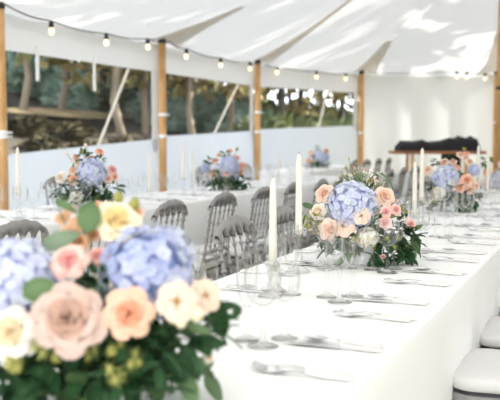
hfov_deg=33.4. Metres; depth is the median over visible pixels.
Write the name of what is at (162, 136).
tent pole
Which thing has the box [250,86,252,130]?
wall
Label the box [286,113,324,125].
bush
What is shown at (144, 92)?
tree
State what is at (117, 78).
tree
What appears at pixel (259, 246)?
cushion
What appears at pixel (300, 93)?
tree
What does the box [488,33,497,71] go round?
trim
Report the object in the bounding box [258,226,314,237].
cushion
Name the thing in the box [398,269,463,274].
knife
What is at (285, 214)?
banquet chair
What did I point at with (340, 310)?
fork
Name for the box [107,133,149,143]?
bush
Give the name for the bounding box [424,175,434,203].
banquet chair
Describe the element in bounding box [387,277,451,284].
fork
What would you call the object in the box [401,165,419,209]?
banquet chair
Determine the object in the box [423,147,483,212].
centrepiece
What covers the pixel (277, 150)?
taper candle
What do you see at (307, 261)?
spoon
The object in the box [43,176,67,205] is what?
banquet chair
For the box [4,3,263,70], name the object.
string lights
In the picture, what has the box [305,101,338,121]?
bush
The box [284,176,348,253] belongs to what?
banquet chair
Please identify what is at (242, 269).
fork
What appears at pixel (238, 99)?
bush
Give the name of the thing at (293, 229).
candlestick
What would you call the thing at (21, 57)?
tree
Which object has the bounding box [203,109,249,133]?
bush
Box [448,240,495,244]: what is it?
fork
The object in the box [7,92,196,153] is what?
bank
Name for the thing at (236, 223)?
banquet chair
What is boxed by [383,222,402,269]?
wine glass
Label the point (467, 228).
fork
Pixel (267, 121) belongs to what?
bush
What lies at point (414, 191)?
taper candle
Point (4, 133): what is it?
tent pole
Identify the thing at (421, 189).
taper candle
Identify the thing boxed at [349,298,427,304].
knife
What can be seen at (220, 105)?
bush
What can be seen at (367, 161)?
banquet chair
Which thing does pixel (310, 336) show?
spoon
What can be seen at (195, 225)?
tablecloth
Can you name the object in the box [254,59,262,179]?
tent pole
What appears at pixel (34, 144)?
bush
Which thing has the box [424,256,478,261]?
fork
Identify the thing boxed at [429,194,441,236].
champagne flute
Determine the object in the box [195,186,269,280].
banquet chair
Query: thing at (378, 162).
banquet chair
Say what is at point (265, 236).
wine glass
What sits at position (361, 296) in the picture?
wine glass
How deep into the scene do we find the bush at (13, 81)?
26.84 m
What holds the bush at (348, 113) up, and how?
on the bank
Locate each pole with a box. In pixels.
[0,2,12,209]
[158,38,169,191]
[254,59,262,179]
[358,70,364,164]
[492,71,496,172]
[495,0,499,171]
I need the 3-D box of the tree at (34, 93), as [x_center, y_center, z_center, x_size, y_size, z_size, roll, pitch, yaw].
[-7.528,-4.101,28.223,3.160,2.225,3.238,-2,5,-30]
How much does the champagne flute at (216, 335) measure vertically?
0.205 m
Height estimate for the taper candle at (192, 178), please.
0.284 m
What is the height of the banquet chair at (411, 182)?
0.895 m
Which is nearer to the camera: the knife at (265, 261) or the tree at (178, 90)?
the knife at (265, 261)
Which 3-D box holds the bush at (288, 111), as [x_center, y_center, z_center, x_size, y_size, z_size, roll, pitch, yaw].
[1.849,-3.847,39.799,2.542,1.752,2.666,-1,4,-15]
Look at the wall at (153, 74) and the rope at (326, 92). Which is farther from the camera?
the rope at (326, 92)
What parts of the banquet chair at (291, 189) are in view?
seat frame, post, crest rail, leg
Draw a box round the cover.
[394,135,479,150]
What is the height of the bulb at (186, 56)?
0.140 m
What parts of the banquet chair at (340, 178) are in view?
crest rail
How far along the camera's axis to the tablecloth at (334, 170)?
11.91 m
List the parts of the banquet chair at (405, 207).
post, crest rail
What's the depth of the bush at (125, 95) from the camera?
27.97 m
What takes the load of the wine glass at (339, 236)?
on the tablecloth at (420, 358)
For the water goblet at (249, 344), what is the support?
on the tablecloth at (420, 358)
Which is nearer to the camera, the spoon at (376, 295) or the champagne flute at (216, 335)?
the champagne flute at (216, 335)
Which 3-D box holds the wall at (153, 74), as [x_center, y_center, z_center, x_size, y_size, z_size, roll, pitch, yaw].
[-1.236,-1.157,10.767,0.001,1.050,0.150,2,5,23]
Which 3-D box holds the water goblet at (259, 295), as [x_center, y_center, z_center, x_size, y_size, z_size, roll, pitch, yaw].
[0.057,0.188,2.414,0.082,0.185,0.082,-3,5,-34]
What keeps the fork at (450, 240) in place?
on the tablecloth at (420, 358)
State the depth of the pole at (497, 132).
12.15 m
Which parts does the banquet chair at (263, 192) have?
leg, seat frame, post, rail, rail, crest rail, leg, post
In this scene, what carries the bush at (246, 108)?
on the bank
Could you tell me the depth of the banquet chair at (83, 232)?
3.65 m
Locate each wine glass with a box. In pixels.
[264,236,286,291]
[269,267,299,340]
[323,236,339,265]
[341,239,364,297]
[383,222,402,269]
[418,211,434,250]
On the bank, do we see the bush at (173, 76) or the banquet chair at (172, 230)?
the bush at (173, 76)
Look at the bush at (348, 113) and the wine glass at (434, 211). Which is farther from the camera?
the bush at (348, 113)
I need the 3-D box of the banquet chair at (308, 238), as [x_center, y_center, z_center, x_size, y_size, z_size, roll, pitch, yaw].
[0.336,0.276,6.442,0.486,0.895,0.410,2,5,21]
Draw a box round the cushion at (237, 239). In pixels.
[225,234,287,245]
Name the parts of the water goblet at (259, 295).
stem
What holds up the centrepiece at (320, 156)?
on the tablecloth at (334, 170)
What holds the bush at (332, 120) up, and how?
on the bank
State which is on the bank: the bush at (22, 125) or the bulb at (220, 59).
the bush at (22, 125)
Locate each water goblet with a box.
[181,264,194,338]
[244,263,280,348]
[256,233,283,297]
[315,216,337,269]
[325,236,354,303]
[376,218,399,273]
[454,191,470,226]
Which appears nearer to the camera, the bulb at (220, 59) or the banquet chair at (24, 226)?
the banquet chair at (24, 226)
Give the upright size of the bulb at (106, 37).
0.140 m
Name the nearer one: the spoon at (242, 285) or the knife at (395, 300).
the knife at (395, 300)
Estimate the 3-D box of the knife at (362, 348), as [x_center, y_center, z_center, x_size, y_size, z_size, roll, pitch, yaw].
[0.182,0.317,1.824,0.222,0.011,0.019,2,5,21]
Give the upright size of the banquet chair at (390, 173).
0.895 m
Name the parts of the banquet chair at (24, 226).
post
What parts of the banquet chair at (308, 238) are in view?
seat frame, leg, post, crest rail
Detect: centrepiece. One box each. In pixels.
[0,191,242,399]
[49,143,125,206]
[195,147,252,190]
[301,158,426,267]
[304,145,330,167]
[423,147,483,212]
[480,157,499,188]
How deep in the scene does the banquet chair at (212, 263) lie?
4.74 m
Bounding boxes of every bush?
[7,53,37,93]
[7,113,61,137]
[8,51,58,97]
[12,133,65,151]
[36,66,126,110]
[39,145,64,150]
[46,120,99,141]
[65,138,97,147]
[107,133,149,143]
[108,79,136,113]
[110,79,140,107]
[120,67,141,80]
[122,88,197,130]
[136,86,215,132]
[166,74,185,87]
[193,84,241,133]
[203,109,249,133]
[217,84,253,105]
[218,91,249,109]
[226,109,306,133]
[227,105,274,116]
[253,98,277,115]
[274,102,306,118]
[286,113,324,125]
[304,118,351,126]
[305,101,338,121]
[315,114,352,125]
[335,107,352,120]
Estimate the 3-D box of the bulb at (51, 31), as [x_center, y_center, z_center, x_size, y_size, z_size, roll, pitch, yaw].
[-2.005,-1.736,8.415,0.062,0.140,0.060,2,5,23]
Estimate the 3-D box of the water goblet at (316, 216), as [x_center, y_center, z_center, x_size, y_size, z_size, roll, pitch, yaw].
[0.267,0.150,2.919,0.082,0.185,0.082,2,5,20]
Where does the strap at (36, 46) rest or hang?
hanging from the wall at (131, 159)
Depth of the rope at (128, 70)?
10.46 m
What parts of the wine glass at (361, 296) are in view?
stem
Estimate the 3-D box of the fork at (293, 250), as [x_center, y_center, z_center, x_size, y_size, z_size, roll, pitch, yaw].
[0.268,0.206,3.319,0.203,0.011,0.023,2,5,23]
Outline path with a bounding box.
[7,107,133,118]
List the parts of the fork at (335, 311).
handle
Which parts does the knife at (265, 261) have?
handle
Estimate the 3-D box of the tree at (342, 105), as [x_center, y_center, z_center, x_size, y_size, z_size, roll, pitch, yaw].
[4.252,-8.046,37.097,7.574,11.166,7.444,-3,5,-32]
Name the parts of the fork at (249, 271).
handle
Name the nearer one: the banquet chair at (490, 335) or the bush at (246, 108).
the banquet chair at (490, 335)
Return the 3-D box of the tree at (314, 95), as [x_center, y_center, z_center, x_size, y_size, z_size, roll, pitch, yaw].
[4.429,-8.644,47.326,6.481,9.243,6.228,-2,5,-29]
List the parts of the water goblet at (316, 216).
stem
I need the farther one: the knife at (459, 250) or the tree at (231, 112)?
the tree at (231, 112)
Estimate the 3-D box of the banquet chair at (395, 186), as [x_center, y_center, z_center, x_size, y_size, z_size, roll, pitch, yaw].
[1.211,0.328,5.746,0.486,0.895,0.410,2,5,20]
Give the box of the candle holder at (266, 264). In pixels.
[261,264,284,291]
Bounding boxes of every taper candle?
[16,146,20,194]
[148,154,151,190]
[182,145,184,178]
[191,153,193,185]
[269,178,276,269]
[277,150,278,175]
[295,154,301,234]
[412,162,416,215]
[419,147,423,200]
[476,144,479,183]
[486,154,489,194]
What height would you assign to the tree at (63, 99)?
9.243 m
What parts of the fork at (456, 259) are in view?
handle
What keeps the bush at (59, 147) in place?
on the bank
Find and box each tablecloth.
[0,175,352,281]
[0,186,499,399]
[260,165,364,179]
[371,172,409,195]
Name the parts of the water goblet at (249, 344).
stem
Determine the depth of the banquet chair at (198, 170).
8.95 m
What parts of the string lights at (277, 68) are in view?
cord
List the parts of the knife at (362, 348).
handle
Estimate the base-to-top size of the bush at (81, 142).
0.429 m
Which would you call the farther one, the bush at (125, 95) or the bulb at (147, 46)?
the bush at (125, 95)
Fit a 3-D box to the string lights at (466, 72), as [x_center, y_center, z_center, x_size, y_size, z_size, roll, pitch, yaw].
[3.470,-2.344,15.700,2.542,0.173,0.230,-1,4,-7]
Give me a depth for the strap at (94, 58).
9.45 m
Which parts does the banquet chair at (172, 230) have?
post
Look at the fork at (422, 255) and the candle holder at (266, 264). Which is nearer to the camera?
the candle holder at (266, 264)
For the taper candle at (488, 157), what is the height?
0.284 m
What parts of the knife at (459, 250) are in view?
handle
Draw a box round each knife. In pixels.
[217,286,265,291]
[265,261,322,265]
[285,341,383,351]
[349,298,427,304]
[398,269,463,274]
[433,250,483,253]
[455,236,499,238]
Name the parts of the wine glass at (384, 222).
stem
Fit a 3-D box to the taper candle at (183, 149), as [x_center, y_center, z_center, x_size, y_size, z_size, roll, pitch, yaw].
[-0.535,-0.310,6.696,0.025,0.284,0.025,2,5,23]
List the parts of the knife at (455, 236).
handle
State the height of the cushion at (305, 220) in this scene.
0.048 m
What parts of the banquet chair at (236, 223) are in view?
post, crest rail, post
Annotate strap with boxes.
[35,45,39,80]
[93,56,95,90]
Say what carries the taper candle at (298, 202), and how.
on the candlestick at (293, 229)
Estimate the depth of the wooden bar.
12.37 m
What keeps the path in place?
on the bank
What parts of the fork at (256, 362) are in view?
handle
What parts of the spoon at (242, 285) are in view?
handle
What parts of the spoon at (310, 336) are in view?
handle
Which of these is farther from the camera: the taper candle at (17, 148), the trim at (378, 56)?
the trim at (378, 56)
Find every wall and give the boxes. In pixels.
[4,13,253,209]
[151,71,156,138]
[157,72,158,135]
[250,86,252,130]
[254,64,357,179]
[363,73,493,184]
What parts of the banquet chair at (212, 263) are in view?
leg, seat frame, post, rail, rail, crest rail, leg, post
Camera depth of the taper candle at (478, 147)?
5.94 m
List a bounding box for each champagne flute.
[197,248,217,336]
[234,252,259,341]
[281,225,300,295]
[316,228,336,297]
[364,220,380,270]
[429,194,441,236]
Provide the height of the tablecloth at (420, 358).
0.733 m
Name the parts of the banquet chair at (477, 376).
seat frame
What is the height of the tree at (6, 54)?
12.206 m
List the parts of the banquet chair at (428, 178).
post, crest rail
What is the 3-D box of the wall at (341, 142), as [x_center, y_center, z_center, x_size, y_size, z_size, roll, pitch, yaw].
[1.068,-1.113,14.883,0.029,2.410,2.960,4,6,42]
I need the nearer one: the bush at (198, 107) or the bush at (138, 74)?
the bush at (198, 107)
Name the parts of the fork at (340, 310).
handle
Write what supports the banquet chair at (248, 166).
on the floor
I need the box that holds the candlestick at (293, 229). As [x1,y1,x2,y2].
[287,229,309,272]
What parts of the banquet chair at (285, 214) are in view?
crest rail, post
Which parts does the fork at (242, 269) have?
handle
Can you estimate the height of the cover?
0.234 m
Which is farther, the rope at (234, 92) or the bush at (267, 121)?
the bush at (267, 121)
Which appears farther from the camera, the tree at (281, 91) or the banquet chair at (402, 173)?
the tree at (281, 91)
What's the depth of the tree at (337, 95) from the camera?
28.42 m
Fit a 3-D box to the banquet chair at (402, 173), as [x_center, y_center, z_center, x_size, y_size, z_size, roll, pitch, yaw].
[1.424,0.085,9.016,0.486,0.895,0.410,2,5,20]
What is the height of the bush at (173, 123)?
1.748 m
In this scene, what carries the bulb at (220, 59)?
attached to the string lights at (51, 31)
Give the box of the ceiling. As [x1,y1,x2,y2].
[0,0,497,77]
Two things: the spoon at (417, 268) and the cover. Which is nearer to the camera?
the spoon at (417, 268)
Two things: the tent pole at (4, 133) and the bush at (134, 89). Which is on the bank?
the bush at (134, 89)
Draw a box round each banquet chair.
[0,219,48,243]
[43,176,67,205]
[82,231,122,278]
[90,199,187,277]
[172,230,195,281]
[191,191,236,280]
[195,166,208,186]
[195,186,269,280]
[214,215,259,276]
[225,182,295,274]
[243,163,252,180]
[258,178,328,263]
[268,205,301,257]
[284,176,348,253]
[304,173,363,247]
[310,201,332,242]
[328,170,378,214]
[349,160,358,173]
[361,159,370,178]
[374,158,381,171]
[375,168,393,219]
[385,157,391,171]
[388,182,401,205]
[395,167,405,203]
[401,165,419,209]
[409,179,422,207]
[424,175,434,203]
[452,348,499,399]
[480,316,499,349]
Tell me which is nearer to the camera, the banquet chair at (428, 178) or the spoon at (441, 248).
the spoon at (441, 248)
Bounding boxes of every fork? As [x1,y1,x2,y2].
[240,270,294,274]
[242,269,299,272]
[252,360,352,375]
[252,363,353,380]
[293,250,340,253]
[332,310,410,321]
[339,309,416,319]
[383,278,448,285]
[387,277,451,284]
[422,255,475,259]
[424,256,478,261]
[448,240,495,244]
[450,240,494,242]
[467,228,499,230]
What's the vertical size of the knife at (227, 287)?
0.011 m
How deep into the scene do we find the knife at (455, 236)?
3.81 m
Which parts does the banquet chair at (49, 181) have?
post, crest rail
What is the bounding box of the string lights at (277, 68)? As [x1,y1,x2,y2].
[265,64,363,80]
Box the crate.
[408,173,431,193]
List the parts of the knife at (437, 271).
handle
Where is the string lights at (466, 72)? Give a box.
[367,71,495,80]
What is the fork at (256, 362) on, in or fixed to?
on the tablecloth at (420, 358)
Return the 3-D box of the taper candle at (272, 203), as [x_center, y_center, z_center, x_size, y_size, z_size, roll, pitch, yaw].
[0.069,0.068,2.492,0.025,0.284,0.025,2,5,23]
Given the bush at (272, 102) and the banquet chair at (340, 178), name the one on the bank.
the bush at (272, 102)
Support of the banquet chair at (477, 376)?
on the floor
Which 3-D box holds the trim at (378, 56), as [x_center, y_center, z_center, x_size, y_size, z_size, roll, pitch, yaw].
[2.221,-2.629,15.344,0.562,0.499,0.966,-1,4,-8]
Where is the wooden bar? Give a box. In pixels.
[388,151,485,190]
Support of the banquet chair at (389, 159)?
on the floor
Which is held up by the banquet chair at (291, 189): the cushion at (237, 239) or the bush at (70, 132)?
the cushion at (237, 239)
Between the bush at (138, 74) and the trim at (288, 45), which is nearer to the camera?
the trim at (288, 45)
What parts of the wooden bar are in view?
leg, leg, leg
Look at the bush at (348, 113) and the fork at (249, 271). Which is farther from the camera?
the bush at (348, 113)
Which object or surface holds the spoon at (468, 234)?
on the tablecloth at (420, 358)
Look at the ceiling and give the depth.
13.42 m
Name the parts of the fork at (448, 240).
handle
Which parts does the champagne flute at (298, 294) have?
stem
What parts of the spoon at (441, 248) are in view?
handle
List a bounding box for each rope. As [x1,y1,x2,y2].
[97,69,129,144]
[214,84,238,132]
[318,92,326,126]
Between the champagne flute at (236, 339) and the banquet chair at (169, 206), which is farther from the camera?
the banquet chair at (169, 206)
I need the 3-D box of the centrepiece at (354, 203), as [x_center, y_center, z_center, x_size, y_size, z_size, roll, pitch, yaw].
[0.416,0.056,3.033,0.388,0.419,0.381,4,6,40]
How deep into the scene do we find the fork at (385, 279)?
2.60 m
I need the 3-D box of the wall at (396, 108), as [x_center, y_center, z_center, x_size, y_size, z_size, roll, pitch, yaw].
[3.439,-1.216,16.128,2.668,2.430,0.074,0,4,-6]
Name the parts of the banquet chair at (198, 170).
crest rail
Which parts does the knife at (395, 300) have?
handle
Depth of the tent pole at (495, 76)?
16.14 m
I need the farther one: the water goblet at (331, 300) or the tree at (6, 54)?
the tree at (6, 54)
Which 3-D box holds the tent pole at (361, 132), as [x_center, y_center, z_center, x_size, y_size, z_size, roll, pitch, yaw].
[2.127,-1.261,15.930,0.120,2.550,0.136,2,5,23]
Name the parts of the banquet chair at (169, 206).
crest rail, post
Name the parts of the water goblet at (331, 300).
stem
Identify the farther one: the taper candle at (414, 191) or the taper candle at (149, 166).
the taper candle at (149, 166)
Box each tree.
[5,50,92,116]
[6,54,6,90]
[39,55,148,137]
[40,56,120,110]
[92,65,204,134]
[98,65,107,111]
[135,71,246,134]
[181,78,269,131]
[233,86,277,106]
[253,76,358,119]
[277,88,285,117]
[297,90,303,116]
[304,91,348,108]
[313,84,358,118]
[326,85,358,109]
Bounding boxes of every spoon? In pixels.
[214,284,255,287]
[277,260,315,263]
[304,334,381,347]
[367,293,430,302]
[413,267,467,273]
[441,248,487,252]
[463,233,499,236]
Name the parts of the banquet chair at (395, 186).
crest rail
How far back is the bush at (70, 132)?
20.19 m
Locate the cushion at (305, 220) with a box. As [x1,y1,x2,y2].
[284,220,317,227]
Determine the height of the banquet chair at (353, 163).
0.895 m
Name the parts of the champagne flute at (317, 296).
stem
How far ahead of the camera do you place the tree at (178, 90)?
23.91 m
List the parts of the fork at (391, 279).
handle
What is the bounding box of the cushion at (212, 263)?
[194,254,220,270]
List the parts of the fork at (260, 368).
handle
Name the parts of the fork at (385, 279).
handle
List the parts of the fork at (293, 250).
handle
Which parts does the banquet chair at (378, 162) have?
crest rail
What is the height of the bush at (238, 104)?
2.057 m
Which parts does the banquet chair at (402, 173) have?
crest rail, post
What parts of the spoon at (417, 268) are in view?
handle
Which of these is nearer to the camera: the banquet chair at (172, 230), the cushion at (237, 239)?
the banquet chair at (172, 230)
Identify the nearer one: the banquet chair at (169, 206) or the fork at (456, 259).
the fork at (456, 259)
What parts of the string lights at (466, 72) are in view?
cord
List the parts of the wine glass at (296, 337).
stem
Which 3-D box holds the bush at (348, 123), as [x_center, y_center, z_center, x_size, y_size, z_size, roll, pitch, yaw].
[2.240,-1.124,23.889,3.740,2.459,3.567,-2,5,-24]
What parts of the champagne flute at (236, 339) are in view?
stem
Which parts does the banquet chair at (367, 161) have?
crest rail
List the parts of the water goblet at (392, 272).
stem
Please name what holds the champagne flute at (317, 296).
on the tablecloth at (420, 358)
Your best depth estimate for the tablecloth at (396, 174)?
12.03 m
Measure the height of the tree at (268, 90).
9.243 m
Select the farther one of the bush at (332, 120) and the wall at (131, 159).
the bush at (332, 120)
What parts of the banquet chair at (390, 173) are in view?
crest rail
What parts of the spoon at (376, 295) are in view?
handle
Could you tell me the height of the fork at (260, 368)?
0.011 m
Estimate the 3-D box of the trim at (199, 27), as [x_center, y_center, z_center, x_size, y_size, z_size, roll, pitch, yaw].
[-0.615,-2.207,10.502,1.132,0.392,0.936,2,5,23]
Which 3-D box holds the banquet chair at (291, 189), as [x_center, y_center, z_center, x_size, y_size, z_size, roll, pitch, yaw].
[0.088,0.314,5.942,0.486,0.895,0.410,1,5,19]
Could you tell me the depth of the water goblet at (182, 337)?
1.91 m
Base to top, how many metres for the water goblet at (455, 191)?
0.185 m
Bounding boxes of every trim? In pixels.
[161,6,243,41]
[260,0,351,61]
[360,41,392,71]
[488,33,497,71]
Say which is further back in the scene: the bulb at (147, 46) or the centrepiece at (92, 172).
the bulb at (147, 46)
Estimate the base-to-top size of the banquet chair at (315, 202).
0.895 m
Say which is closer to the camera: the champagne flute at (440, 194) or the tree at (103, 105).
the champagne flute at (440, 194)
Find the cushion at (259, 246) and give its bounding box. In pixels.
[195,242,262,256]
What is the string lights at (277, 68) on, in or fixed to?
hanging from the ceiling

